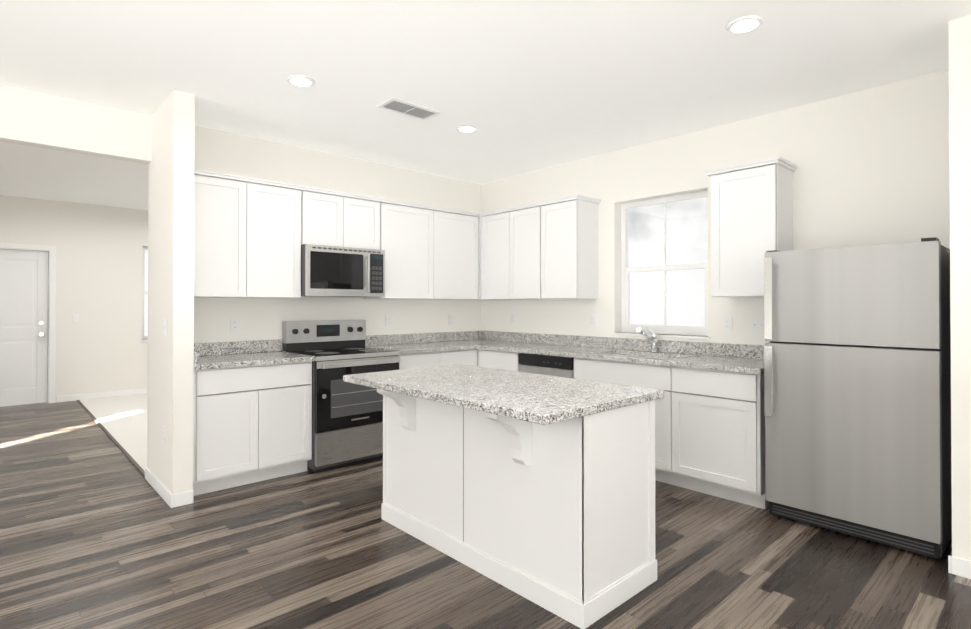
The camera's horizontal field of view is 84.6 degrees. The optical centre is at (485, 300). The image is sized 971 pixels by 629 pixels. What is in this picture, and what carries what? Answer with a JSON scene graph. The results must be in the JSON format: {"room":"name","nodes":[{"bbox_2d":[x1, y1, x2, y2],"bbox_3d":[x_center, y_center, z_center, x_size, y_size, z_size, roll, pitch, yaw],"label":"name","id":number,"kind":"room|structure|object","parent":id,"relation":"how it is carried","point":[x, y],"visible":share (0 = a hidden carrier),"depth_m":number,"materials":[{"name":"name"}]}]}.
{"room":"kitchen","nodes":[
{"label":"kitchen","id":0,"kind":"room"},
{"bbox_2d":[0,195,147,402],"bbox_3d":[-6.168,0.009,6.927,8.000,2.714,0.170,0,-1,-43],"label":"wall","id":1,"kind":"structure","parent":0,"point":[100,346],"depth_m":7.44,"materials":[{"name":"white paint"}]},
{"bbox_2d":[0,249,47,406],"bbox_3d":[-6.161,0.348,6.873,0.814,2.018,0.122,0,-1,-43],"label":"door","id":2,"kind":"structure","parent":1,"relation":"in","point":[23,322],"depth_m":7.00,"materials":[{"name":"white wood"}]},
{"bbox_2d":[0,243,55,402],"bbox_3d":[-6.184,0.315,6.898,0.960,2.100,0.186,0,-1,-43],"label":"door frame","id":3,"kind":"structure","parent":1,"relation":"attached to","point":[51,250],"depth_m":7.13,"materials":[{"name":"white wood"}]},
{"bbox_2d":[72,313,78,321],"bbox_3d":[-5.615,0.228,7.314,0.070,0.114,0.008,0,-1,-43],"label":"light switch","id":4,"kind":"object","parent":1,"relation":"attached to","point":[75,317],"visible":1,"depth_m":7.31,"materials":[{"name":"white plastic"}]},
{"bbox_2d":[57,388,146,402],"bbox_3d":[-4.472,1.333,8.361,3.510,0.085,0.016,0,-1,-43],"label":"baseboard","id":5,"kind":"structure","parent":1,"relation":"attached to","point":[66,398],"depth_m":7.48,"materials":[{"name":"white wood"}]},
{"bbox_2d":[141,247,147,340],"bbox_3d":[-4.728,-0.105,8.242,1.040,1.397,0.178,0,-1,-43],"label":"room window","id":6,"kind":"structure","parent":1,"relation":"in","point":[143,292],"depth_m":7.95,"materials":[{"name":"white"}]},
{"bbox_2d":[0,85,480,469],"bbox_3d":[-3.024,-0.016,3.531,8.000,2.714,0.115,0,-1,-43],"label":"wall","id":7,"kind":"structure","parent":0,"point":[241,155],"depth_m":4.49,"materials":[{"name":"white paint"}]},
{"bbox_2d":[230,318,239,331],"bbox_3d":[-2.042,0.197,4.353,0.070,0.114,0.008,0,-1,-43],"label":"electrical outlet","id":8,"kind":"object","parent":7,"relation":"attached to","point":[234,324],"visible":1,"depth_m":4.35,"materials":[{"name":"white plastic"}]},
{"bbox_2d":[194,168,484,299],"bbox_3d":[-1.098,-0.483,4.995,3.186,0.924,0.356,0,-1,-43],"label":"upper cabinet","id":9,"kind":"object","parent":7,"relation":"attached to","point":[252,235],"visible":0.75,"depth_m":4.43,"materials":[{"name":"white wood"}]},
{"bbox_2d":[301,244,384,296],"bbox_3d":[-1.307,-0.250,4.733,0.746,0.423,0.454,0,-1,-43],"label":"over-the-range microwave","id":10,"kind":"object","parent":9,"relation":"attached to","point":[332,271],"visible":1,"depth_m":4.57,"materials":[{"name":"silver metal"}]},
{"bbox_2d":[385,315,391,326],"bbox_3d":[-0.971,0.204,5.345,0.070,0.114,0.008,0,-1,-43],"label":"electrical outlet","id":11,"kind":"object","parent":7,"relation":"attached to","point":[388,320],"visible":1,"depth_m":5.34,"materials":[{"name":"white plastic"}]},
{"bbox_2d":[449,314,453,324],"bbox_3d":[-0.376,0.208,5.896,0.070,0.114,0.008,0,-1,-43],"label":"electrical outlet","id":12,"kind":"object","parent":7,"relation":"attached to","point":[451,319],"visible":1,"depth_m":5.89,"materials":[{"name":"white plastic"}]},
{"bbox_2d":[0,401,970,628],"bbox_3d":[-1.830,1.381,2.232,8.400,0.100,13.000,0,-1,-43],"label":"floor","id":13,"kind":"structure","parent":0,"point":[97,531],"depth_m":2.70,"materials":[{"name":"brown wood"}]},
{"bbox_2d":[77,400,144,476],"bbox_3d":[-4.075,1.351,5.683,0.024,0.010,4.483,0,-1,-43],"label":"transition strip","id":14,"kind":"object","parent":13,"relation":"on","point":[130,458],"visible":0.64,"depth_m":5.06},
{"bbox_2d":[80,393,146,470],"bbox_3d":[-2.859,1.358,6.809,3.289,0.012,4.483,0,-1,-43],"label":"floor carpet","id":15,"kind":"object","parent":13,"relation":"on","point":[122,419],"visible":0.07,"depth_m":6.11,"materials":[{"name":"beige carpet"}]},
{"bbox_2d":[150,90,194,493],"bbox_3d":[-2.210,-0.015,3.757,0.120,2.714,0.660,0,-1,-43],"label":"wall pier","id":16,"kind":"object","parent":13,"relation":"on","point":[172,287],"visible":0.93,"depth_m":3.54,"materials":[{"name":"white paint"}]},
{"bbox_2d":[145,467,175,507],"bbox_3d":[-2.287,1.300,3.734,0.016,0.085,0.773,0,-1,-43],"label":"baseboard","id":17,"kind":"structure","parent":16,"relation":"attached to","point":[170,498],"depth_m":3.66,"materials":[{"name":"white wood"}]},
{"bbox_2d":[163,318,166,334],"bbox_3d":[-2.177,0.176,3.623,0.008,0.114,0.070,0,-1,-43],"label":"light switch","id":18,"kind":"object","parent":16,"relation":"attached to","point":[164,326],"visible":0.98,"depth_m":3.61,"materials":[{"name":"white plastic"}]},
{"bbox_2d":[193,361,311,495],"bbox_3d":[-1.867,0.907,4.095,0.849,0.876,0.617,0,-1,-43],"label":"base cabinet","id":19,"kind":"object","parent":13,"relation":"on","point":[252,424],"visible":0.88,"depth_m":3.85,"materials":[{"name":"white wood"}]},
{"bbox_2d":[194,339,313,369],"bbox_3d":[-1.856,0.398,4.090,0.850,0.139,0.643,0,-1,-43],"label":"countertop","id":20,"kind":"structure","parent":19,"relation":"on","point":[212,355],"depth_m":4.16,"materials":[{"name":"grey stone"}]},
{"bbox_2d":[283,320,399,472],"bbox_3d":[-1.229,0.763,4.600,0.763,1.172,0.708,0,-1,-43],"label":"range","id":21,"kind":"object","parent":13,"relation":"on","point":[347,423],"visible":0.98,"depth_m":4.37,"materials":[{"name":"silver metal"}]},
{"bbox_2d":[381,390,432,546],"bbox_3d":[-0.243,0.907,3.288,0.580,0.864,0.513,0,-1,-43],"label":"base cabinet","id":22,"kind":"object","parent":13,"relation":"on","point":[407,504],"depth_m":3.05,"materials":[{"name":"white wood"}]},
{"bbox_2d":[343,364,663,424],"bbox_3d":[0.015,0.452,2.858,0.880,0.037,1.558,0,-1,-43],"label":"countertop","id":23,"kind":"structure","parent":22,"relation":"on","point":[538,398],"depth_m":2.57,"materials":[{"name":"grey stone"}]},
{"bbox_2d":[398,349,477,369],"bbox_3d":[-0.405,0.917,5.430,1.564,0.876,0.643,0,-1,-43],"label":"base cabinet","id":24,"kind":"object","parent":13,"relation":"on","point":[465,357],"depth_m":5.01,"materials":[{"name":"white wood"}]},
{"bbox_2d":[365,332,473,354],"bbox_3d":[-0.649,0.406,5.207,0.901,0.139,0.646,0,-1,-43],"label":"countertop","id":25,"kind":"structure","parent":24,"relation":"on","point":[414,343],"depth_m":5.37,"materials":[{"name":"grey stone"}]},
{"bbox_2d":[433,401,492,579],"bbox_3d":[0.098,0.904,2.923,0.576,0.864,0.486,0,-1,-43],"label":"base cabinet","id":26,"kind":"object","parent":13,"relation":"on","point":[462,437],"depth_m":2.72,"materials":[{"name":"white wood"}]},
{"bbox_2d":[478,349,519,371],"bbox_3d":[0.338,0.916,5.312,0.634,0.876,0.541,0,-1,-43],"label":"base cabinet","id":27,"kind":"object","parent":13,"relation":"on","point":[503,360],"depth_m":5.10,"materials":[{"name":"white wood"}]},
{"bbox_2d":[519,353,573,378],"bbox_3d":[0.732,0.909,4.881,0.606,0.860,0.618,0,-1,-43],"label":"dishwasher","id":28,"kind":"object","parent":13,"relation":"on","point":[557,366],"visible":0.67,"depth_m":4.66,"materials":[{"name":"silver metal"}]},
{"bbox_2d":[493,400,656,628],"bbox_3d":[0.436,0.902,2.555,0.580,0.864,0.513,0,-1,-43],"label":"base cabinet","id":29,"kind":"object","parent":13,"relation":"on","point":[557,518],"depth_m":2.34,"materials":[{"name":"white wood"}]},
{"bbox_2d":[574,354,768,508],"bbox_3d":[1.455,0.907,4.119,0.617,0.876,1.471,0,-1,-43],"label":"base cabinet","id":30,"kind":"object","parent":13,"relation":"on","point":[709,432],"depth_m":3.64,"materials":[{"name":"white wood"}]},
{"bbox_2d":[458,330,764,374],"bbox_3d":[0.828,0.403,4.763,0.665,0.139,3.303,0,-1,-43],"label":"countertop","id":31,"kind":"structure","parent":30,"relation":"on","point":[740,358],"depth_m":4.47,"materials":[{"name":"grey stone"}]},
{"bbox_2d":[636,327,657,351],"bbox_3d":[1.322,0.324,4.448,0.284,0.214,0.118,0,-1,-43],"label":"kitchen faucet","id":32,"kind":"object","parent":31,"relation":"on","point":[652,340],"visible":1,"depth_m":4.48,"materials":[{"name":"silver metal"}]},
{"bbox_2d":[764,237,951,558],"bbox_3d":[2.220,0.502,3.194,0.687,1.643,0.830,0,-1,-43],"label":"refrigerator","id":33,"kind":"object","parent":13,"relation":"on","point":[857,380],"visible":1,"depth_m":2.95,"materials":[{"name":"silver metal"}]},
{"bbox_2d":[948,555,970,578],"bbox_3d":[3.551,1.282,1.237,0.016,0.085,3.768,0,-1,-43],"label":"baseboard","id":34,"kind":"structure","parent":13,"relation":"on","point":[961,567],"depth_m":2.59,"materials":[{"name":"white wood"}]},
{"bbox_2d":[949,15,970,560],"bbox_3d":[3.898,-0.031,1.539,0.890,2.714,3.785,0,-1,-43],"label":"wall block","id":35,"kind":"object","parent":13,"relation":"on","point":[960,151],"visible":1,"depth_m":2.60,"materials":[{"name":"white paint"}]},
{"bbox_2d":[0,0,970,209],"bbox_3d":[-1.830,-1.433,2.252,8.400,0.100,13.000,0,-1,-43],"label":"ceiling","id":36,"kind":"structure","parent":0,"point":[525,86],"depth_m":3.16,"materials":[{"name":"white paint"}]},
{"bbox_2d":[286,75,314,86],"bbox_3d":[-1.151,-1.368,3.329,0.170,0.011,0.170,0,-1,-43],"label":"recessed light","id":37,"kind":"object","parent":36,"relation":"in","point":[301,80],"visible":1,"depth_m":3.31,"materials":[{"name":"white plastic"}]},
{"bbox_2d":[376,98,440,119],"bbox_3d":[-0.545,-1.365,3.816,0.410,0.010,0.210,0,-1,-43],"label":"ceiling vent","id":38,"kind":"object","parent":36,"relation":"in","point":[399,106],"visible":0.98,"depth_m":3.80,"materials":[{"name":"white metal"}]},
{"bbox_2d":[456,125,477,132],"bbox_3d":[-0.147,-1.362,4.232,0.170,0.011,0.170,0,-1,-43],"label":"recessed light","id":39,"kind":"object","parent":36,"relation":"in","point":[466,128],"visible":1,"depth_m":4.21,"materials":[{"name":"white plastic"}]},
{"bbox_2d":[726,15,763,33],"bbox_3d":[1.292,-1.373,2.662,0.170,0.011,0.170,0,-1,-43],"label":"recessed light","id":40,"kind":"object","parent":36,"relation":"in","point":[745,24],"visible":0.98,"depth_m":2.64,"materials":[{"name":"white plastic"}]},
{"bbox_2d":[481,70,949,344],"bbox_3d":[-0.176,0.005,6.468,0.170,2.714,8.985,0,-1,-43],"label":"wall","id":41,"kind":"structure","parent":0,"point":[872,165],"depth_m":3.78,"materials":[{"name":"white paint"}]},
{"bbox_2d":[478,203,533,299],"bbox_3d":[0.364,-0.479,5.524,0.322,0.924,0.954,0,-1,-43],"label":"upper cabinet","id":42,"kind":"object","parent":41,"relation":"attached to","point":[506,235],"depth_m":5.45,"materials":[{"name":"white wood"}]},
{"bbox_2d":[510,313,514,323],"bbox_3d":[0.293,0.193,5.827,0.008,0.114,0.070,0,-1,-43],"label":"electrical outlet","id":43,"kind":"object","parent":41,"relation":"attached to","point":[512,318],"visible":1,"depth_m":5.82,"materials":[{"name":"white plastic"}]},
{"bbox_2d":[534,194,600,298],"bbox_3d":[0.769,-0.482,5.086,0.322,0.924,0.500,0,-1,-43],"label":"upper cabinet","id":44,"kind":"object","parent":41,"relation":"attached to","point":[546,249],"depth_m":4.94,"materials":[{"name":"white wood"}]},
{"bbox_2d":[589,315,595,326],"bbox_3d":[1.013,0.187,5.050,0.008,0.114,0.070,0,-1,-43],"label":"electrical outlet","id":45,"kind":"object","parent":41,"relation":"attached to","point":[592,320],"visible":1,"depth_m":5.05,"materials":[{"name":"white plastic"}]},
{"bbox_2d":[612,190,709,338],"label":"kitchen window","id":46,"kind":"structure","parent":41,"relation":"in","point":[660,330],"depth_m":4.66,"materials":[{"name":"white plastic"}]},
{"bbox_2d":[723,317,731,331],"bbox_3d":[1.869,0.180,4.125,0.008,0.114,0.070,0,-1,-43],"label":"electrical outlet","id":47,"kind":"object","parent":41,"relation":"attached to","point":[727,324],"visible":1,"depth_m":4.12,"materials":[{"name":"white plastic"}]},
{"bbox_2d":[704,157,796,296],"bbox_3d":[1.902,-0.491,3.837,0.356,0.924,0.509,0,-1,-43],"label":"upper cabinet","id":48,"kind":"object","parent":41,"relation":"attached to","point":[751,213],"visible":0.83,"depth_m":3.73,"materials":[{"name":"white wood"}]},
{"bbox_2d":[751,317,763,332],"bbox_3d":[2.025,0.179,3.957,0.008,0.114,0.115,0,-1,-43],"label":"double light switch","id":49,"kind":"object","parent":41,"relation":"attached to","point":[757,324],"visible":0.77,"depth_m":3.96,"materials":[{"name":"white plastic"}]},
{"label":"outside","id":50,"kind":"structure","parent":0,"visible":0},
{"bbox_2d":[144,250,147,335],"bbox_3d":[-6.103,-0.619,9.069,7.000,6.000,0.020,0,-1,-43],"label":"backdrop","id":51,"kind":"structure","parent":50,"point":[146,299],"depth_m":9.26,"materials":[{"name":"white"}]}
]}

